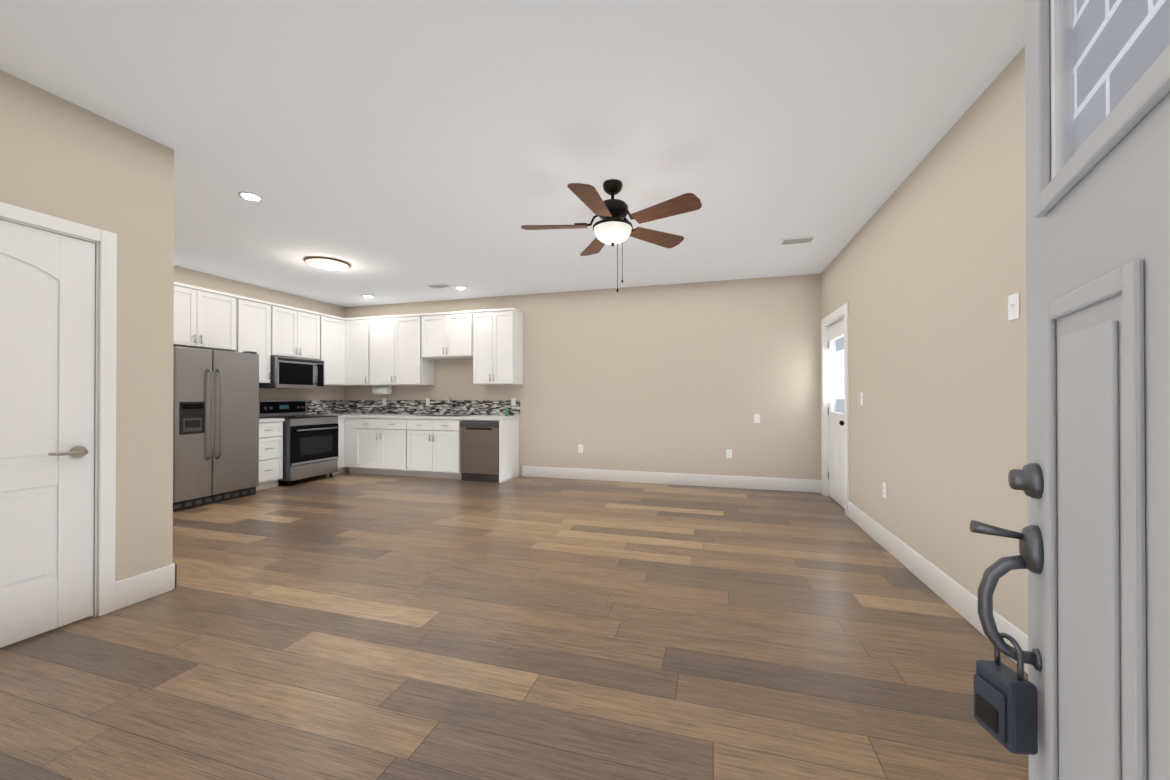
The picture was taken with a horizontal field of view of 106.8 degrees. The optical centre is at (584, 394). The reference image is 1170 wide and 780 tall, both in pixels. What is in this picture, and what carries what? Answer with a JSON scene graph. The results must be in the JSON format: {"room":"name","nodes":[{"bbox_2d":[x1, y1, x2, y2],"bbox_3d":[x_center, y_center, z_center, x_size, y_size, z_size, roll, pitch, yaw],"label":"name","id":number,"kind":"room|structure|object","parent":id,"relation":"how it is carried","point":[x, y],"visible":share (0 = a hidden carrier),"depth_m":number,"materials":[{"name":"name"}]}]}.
{"room":"kitchen","nodes":[
{"label":"kitchen","id":0,"kind":"room"},
{"bbox_2d":[0,70,173,581],"bbox_3d":[-2.866,-0.164,1.889,0.120,2.740,1.742,0,0,16],"label":"wall","id":1,"kind":"structure","parent":0,"point":[61,158],"depth_m":2.50,"materials":[{"name":"beige paint"}]},
{"bbox_2d":[0,220,94,647],"bbox_3d":[-2.766,0.184,1.977,0.097,2.021,0.796,0,0,16],"label":"interior door","id":2,"kind":"structure","parent":1,"relation":"in","point":[47,320],"depth_m":2.19,"materials":[{"name":"white wood"}]},
{"bbox_2d":[115,565,170,609],"bbox_3d":[-2.598,1.130,2.565,0.016,0.158,0.277,0,0,16],"label":"baseboard","id":3,"kind":"structure","parent":1,"relation":"attached to","point":[134,589],"depth_m":2.55,"materials":[{"name":"white wood"}]},
{"bbox_2d":[171,563,176,589],"bbox_3d":[-3.915,1.133,3.103,2.846,0.158,0.020,0,0,16],"label":"baseboard","id":4,"kind":"structure","parent":1,"relation":"attached to","point":[173,566],"depth_m":2.70,"materials":[{"name":"white wood"}]},
{"bbox_2d":[174,266,344,400],"bbox_3d":[-4.784,-0.147,5.446,0.120,2.740,4.268,0,0,16],"label":"wall","id":5,"kind":"structure","parent":0,"point":[211,282],"depth_m":6.29,"materials":[{"name":"beige paint"}]},
{"bbox_2d":[173,282,240,351],"bbox_3d":[-4.652,-0.904,5.075,0.334,0.700,0.885,0,0,16],"label":"upper cabinet","id":6,"kind":"object","parent":5,"relation":"attached to","point":[204,318],"depth_m":5.13,"materials":[{"name":"white wood"}]},
{"bbox_2d":[222,296,276,382],"bbox_3d":[-4.466,-0.706,5.715,0.334,1.090,0.584,0,0,16],"label":"upper cabinet","id":7,"kind":"object","parent":5,"relation":"attached to","point":[258,317],"depth_m":5.75,"materials":[{"name":"white wood"}]},
{"bbox_2d":[277,304,316,359],"bbox_3d":[-4.298,-0.891,6.298,0.334,0.715,0.762,0,0,16],"label":"upper cabinet","id":8,"kind":"object","parent":5,"relation":"attached to","point":[296,327],"depth_m":6.24,"materials":[{"name":"white wood"}]},
{"bbox_2d":[259,356,323,388],"bbox_3d":[-4.231,-0.303,6.275,0.474,0.430,0.758,0,0,16],"label":"microwave","id":9,"kind":"object","parent":8,"relation":"attached to","point":[291,373],"visible":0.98,"depth_m":6.13,"materials":[{"name":"grey metal"}]},
{"bbox_2d":[317,312,344,385],"bbox_3d":[-4.109,-0.701,6.857,0.386,1.090,0.551,0,0,16],"label":"upper cabinet","id":10,"kind":"object","parent":5,"relation":"attached to","point":[330,329],"depth_m":6.83,"materials":[{"name":"white wood"}]},
{"bbox_2d":[0,0,1024,306],"bbox_3d":[-1.408,-1.566,3.633,7.616,0.080,6.130,0,0,16],"label":"ceiling","id":11,"kind":"structure","parent":0,"point":[398,150],"depth_m":2.41,"materials":[{"name":"white paint"}]},
{"bbox_2d":[238,192,262,201],"bbox_3d":[-2.572,-1.522,3.345,0.156,0.008,0.156,0,0,16],"label":"recessed light","id":12,"kind":"object","parent":11,"relation":"in","point":[249,196],"visible":1,"depth_m":3.33,"materials":[{"name":"white plastic"}]},
{"bbox_2d":[304,257,350,269],"bbox_3d":[-2.958,-1.489,4.997,0.466,0.060,0.466,0,0,16],"label":"flush-mount ceiling light","id":13,"kind":"object","parent":11,"relation":"attached to","point":[326,263],"visible":1,"depth_m":4.91,"materials":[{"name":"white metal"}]},
{"bbox_2d":[426,283,452,288],"bbox_3d":[-2.020,-1.508,6.032,0.320,0.011,0.170,0,0,16],"label":"ceiling vent","id":14,"kind":"object","parent":11,"relation":"in","point":[445,285],"visible":1,"depth_m":6.02,"materials":[{"name":"white metal"}]},
{"bbox_2d":[521,179,701,291],"bbox_3d":[0.177,-1.127,3.115,1.281,0.800,1.259,0,0,16],"label":"ceiling fan","id":15,"kind":"object","parent":11,"relation":"hanging from","point":[614,226],"visible":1,"depth_m":3.05,"materials":[{"name":"brown wood"}]},
{"bbox_2d":[780,236,815,244],"bbox_3d":[2.092,-1.517,4.280,0.300,0.011,0.160,0,0,16],"label":"ceiling vent","id":16,"kind":"object","parent":11,"relation":"in","point":[797,240],"visible":0.96,"depth_m":4.26,"materials":[{"name":"white metal"}]},
{"bbox_2d":[0,472,1028,779],"bbox_3d":[-1.408,1.244,3.620,7.616,0.060,6.130,0,0,16],"label":"floor","id":17,"kind":"structure","parent":0,"point":[354,626],"depth_m":2.04,"materials":[{"name":"brown wood"}]},
{"bbox_2d":[173,344,258,511],"bbox_3d":[-4.423,0.345,5.000,0.770,1.742,0.872,0,0,16],"label":"refrigerator","id":18,"kind":"object","parent":17,"relation":"on","point":[215,426],"visible":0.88,"depth_m":4.85,"materials":[{"name":"grey metal"}]},
{"bbox_2d":[256,421,282,490],"bbox_3d":[-4.357,0.789,5.674,0.564,0.870,0.436,0,0,16],"label":"base cabinet","id":19,"kind":"object","parent":17,"relation":"on","point":[270,432],"depth_m":5.64,"materials":[{"name":"white wood"}]},
{"bbox_2d":[259,418,283,420],"bbox_3d":[-4.352,0.334,5.675,0.575,0.040,0.443,0,0,16],"label":"countertop","id":20,"kind":"structure","parent":19,"relation":"on","point":[260,419],"depth_m":5.71,"materials":[{"name":"white stone"}]},
{"bbox_2d":[259,400,338,485],"bbox_3d":[-4.088,0.649,6.229,0.732,1.155,0.760,0,0,16],"label":"range","id":21,"kind":"object","parent":17,"relation":"on","point":[310,445],"visible":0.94,"depth_m":6.09,"materials":[{"name":"grey metal"}]},
{"bbox_2d":[321,417,343,475],"bbox_3d":[-3.979,0.795,7.015,0.546,0.870,0.792,0,0,16],"label":"base cabinet","id":22,"kind":"object","parent":17,"relation":"on","point":[340,419],"depth_m":6.74,"materials":[{"name":"white wood"}]},
{"bbox_2d":[344,417,355,472],"bbox_3d":[-3.554,0.795,7.011,0.267,0.870,0.564,0,0,16],"label":"base cabinet","id":23,"kind":"object","parent":17,"relation":"on","point":[349,422],"depth_m":6.77,"materials":[{"name":"white wood"}]},
{"bbox_2d":[308,413,335,415],"bbox_3d":[-4.045,0.339,6.734,0.575,0.040,0.218,0,0,16],"label":"countertop","id":24,"kind":"structure","parent":23,"relation":"on","point":[328,414],"depth_m":6.98,"materials":[{"name":"white stone"}]},
{"bbox_2d":[356,417,411,475],"bbox_3d":[-3.000,0.795,6.850,1.024,0.870,0.564,0,0,16],"label":"base cabinet","id":25,"kind":"object","parent":17,"relation":"on","point":[383,444],"depth_m":6.58,"materials":[{"name":"white wood"}]},
{"bbox_2d":[336,413,515,420],"bbox_3d":[-2.633,0.339,6.741,3.279,0.040,0.575,0,0,16],"label":"countertop","id":26,"kind":"structure","parent":25,"relation":"on","point":[463,416],"depth_m":6.65,"materials":[{"name":"white stone"}]},
{"bbox_2d":[505,405,508,415],"bbox_3d":[-1.162,0.234,6.450,0.060,0.166,0.065,0,0,16],"label":"soap bottle","id":27,"kind":"object","parent":26,"relation":"on","point":[506,411],"visible":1,"depth_m":6.43,"materials":[{"name":"green plastic"}]},
{"bbox_2d":[412,417,461,478],"bbox_3d":[-2.178,0.793,6.613,0.964,0.870,0.564,0,0,16],"label":"base cabinet","id":28,"kind":"object","parent":17,"relation":"on","point":[417,438],"depth_m":6.33,"materials":[{"name":"white wood"}]},
{"bbox_2d":[460,421,498,481],"bbox_3d":[-1.421,0.805,6.370,0.609,0.845,0.549,0,0,16],"label":"dishwasher","id":29,"kind":"object","parent":17,"relation":"on","point":[479,450],"visible":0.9,"depth_m":6.12,"materials":[{"name":"grey metal"}]},
{"bbox_2d":[345,274,820,479],"bbox_3d":[-0.574,-0.142,6.513,7.616,2.740,0.120,0,0,16],"label":"wall","id":30,"kind":"structure","parent":0,"point":[689,378],"depth_m":5.97,"materials":[{"name":"beige paint"}]},
{"bbox_2d":[345,317,372,385],"bbox_3d":[-3.610,-0.699,7.126,0.566,1.090,0.385,0,0,16],"label":"upper cabinet","id":31,"kind":"object","parent":30,"relation":"attached to","point":[358,331],"depth_m":7.00,"materials":[{"name":"white wood"}]},
{"bbox_2d":[372,385,391,393],"bbox_3d":[-3.305,-0.081,7.069,0.320,0.146,0.124,0,0,16],"label":"paper towel holder","id":32,"kind":"object","parent":31,"relation":"attached to","point":[381,390],"visible":1,"depth_m":7.02,"materials":[{"name":"white"}]},
{"bbox_2d":[373,314,436,385],"bbox_3d":[-2.935,-0.700,6.958,1.107,1.090,0.334,0,0,16],"label":"upper cabinet","id":33,"kind":"object","parent":30,"relation":"attached to","point":[394,350],"depth_m":6.78,"materials":[{"name":"white wood"}]},
{"bbox_2d":[425,310,472,358],"bbox_3d":[-2.044,-0.909,6.702,0.882,0.675,0.334,0,0,16],"label":"upper cabinet","id":34,"kind":"object","parent":30,"relation":"attached to","point":[448,335],"depth_m":6.53,"materials":[{"name":"white wood"}]},
{"bbox_2d":[473,308,522,384],"bbox_3d":[-1.334,-0.702,6.495,0.732,1.090,0.334,0,0,16],"label":"upper cabinet","id":35,"kind":"object","parent":30,"relation":"attached to","point":[497,333],"depth_m":6.33,"materials":[{"name":"white wood"}]},
{"bbox_2d":[511,398,515,404],"bbox_3d":[-1.083,0.103,6.579,0.072,0.116,0.009,0,0,16],"label":"outlet","id":36,"kind":"object","parent":30,"relation":"attached to","point":[513,401],"visible":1,"depth_m":6.57,"materials":[{"name":"white plastic"}]},
{"bbox_2d":[578,444,582,452],"bbox_3d":[-0.066,0.779,6.294,0.072,0.116,0.009,0,0,16],"label":"outlet","id":37,"kind":"object","parent":30,"relation":"attached to","point":[580,448],"visible":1,"depth_m":6.29,"materials":[{"name":"white plastic"}]},
{"bbox_2d":[522,466,821,493],"bbox_3d":[1.001,1.146,5.969,4.051,0.158,0.040,0,0,16],"label":"baseboard","id":38,"kind":"structure","parent":30,"relation":"attached to","point":[762,483],"depth_m":5.90,"materials":[{"name":"white wood"}]},
{"bbox_2d":[726,449,731,457],"bbox_3d":[1.899,0.777,5.726,0.072,0.116,0.009,0,0,16],"label":"outlet","id":39,"kind":"object","parent":30,"relation":"attached to","point":[728,453],"visible":1,"depth_m":5.72,"materials":[{"name":"white plastic"}]},
{"bbox_2d":[754,414,759,422],"bbox_3d":[2.229,0.309,5.629,0.072,0.116,0.018,0,0,16],"label":"outlet","id":40,"kind":"object","parent":30,"relation":"attached to","point":[756,418],"visible":1,"depth_m":5.63,"materials":[{"name":"white plastic"}]},
{"bbox_2d":[821,46,1027,634],"bbox_3d":[2.176,-0.161,2.528,0.120,2.740,6.010,0,0,16],"label":"wall","id":41,"kind":"structure","parent":0,"point":[923,274],"depth_m":2.50,"materials":[{"name":"beige paint"}]},
{"bbox_2d":[828,318,844,508],"bbox_3d":[2.800,0.196,4.836,0.122,2.024,0.836,0,0,16],"label":"back door","id":42,"kind":"structure","parent":41,"relation":"in","point":[836,448],"depth_m":4.95,"materials":[{"name":"white wood"}]},
{"bbox_2d":[860,393,863,404],"bbox_3d":[2.518,0.038,3.961,0.018,0.116,0.072,0,0,16],"label":"switch plate","id":43,"kind":"object","parent":41,"relation":"attached to","point":[861,398],"visible":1,"depth_m":3.95,"materials":[{"name":"white plastic"}]},
{"bbox_2d":[883,482,886,498],"bbox_3d":[2.374,0.758,3.445,0.009,0.116,0.072,0,0,16],"label":"electrical outlet plate","id":44,"kind":"object","parent":41,"relation":"attached to","point":[884,490],"visible":1,"depth_m":3.43,"materials":[{"name":"white plastic"}]},
{"bbox_2d":[848,501,1027,673],"bbox_3d":[1.967,1.128,2.051,0.020,0.158,4.750,0,0,16],"label":"baseboard","id":45,"kind":"structure","parent":41,"relation":"attached to","point":[962,601],"depth_m":2.64,"materials":[{"name":"white wood"}]},
{"bbox_2d":[1008,292,1019,320],"bbox_3d":[1.944,-0.401,1.977,0.018,0.116,0.072,0,0,16],"label":"light switch","id":46,"kind":"object","parent":41,"relation":"attached to","point":[1013,306],"visible":1,"depth_m":1.97,"materials":[{"name":"white plastic"}]},
{"bbox_3d":[-0.941,-0.171,0.363,4.666,2.740,0.120,0,0,16],"label":"wall","id":47,"kind":"structure","parent":0,"visible":0},
{"bbox_2d":[970,0,1169,779],"bbox_3d":[0.594,0.176,0.465,0.152,2.023,0.910,0,0,33],"label":"entry door","id":48,"kind":"structure","parent":47,"relation":"in","point":[1091,479],"depth_m":0.59,"materials":[{"name":"grey"}]},
{"bbox_2d":[973,632,1037,754],"bbox_3d":[0.777,0.543,0.809,0.059,0.194,0.082,0,0,5],"label":"padlock","id":49,"kind":"object","parent":48,"relation":"hanging from","point":[1006,706],"visible":0.88,"depth_m":0.78,"materials":[{"name":"grey metal"}]}
]}

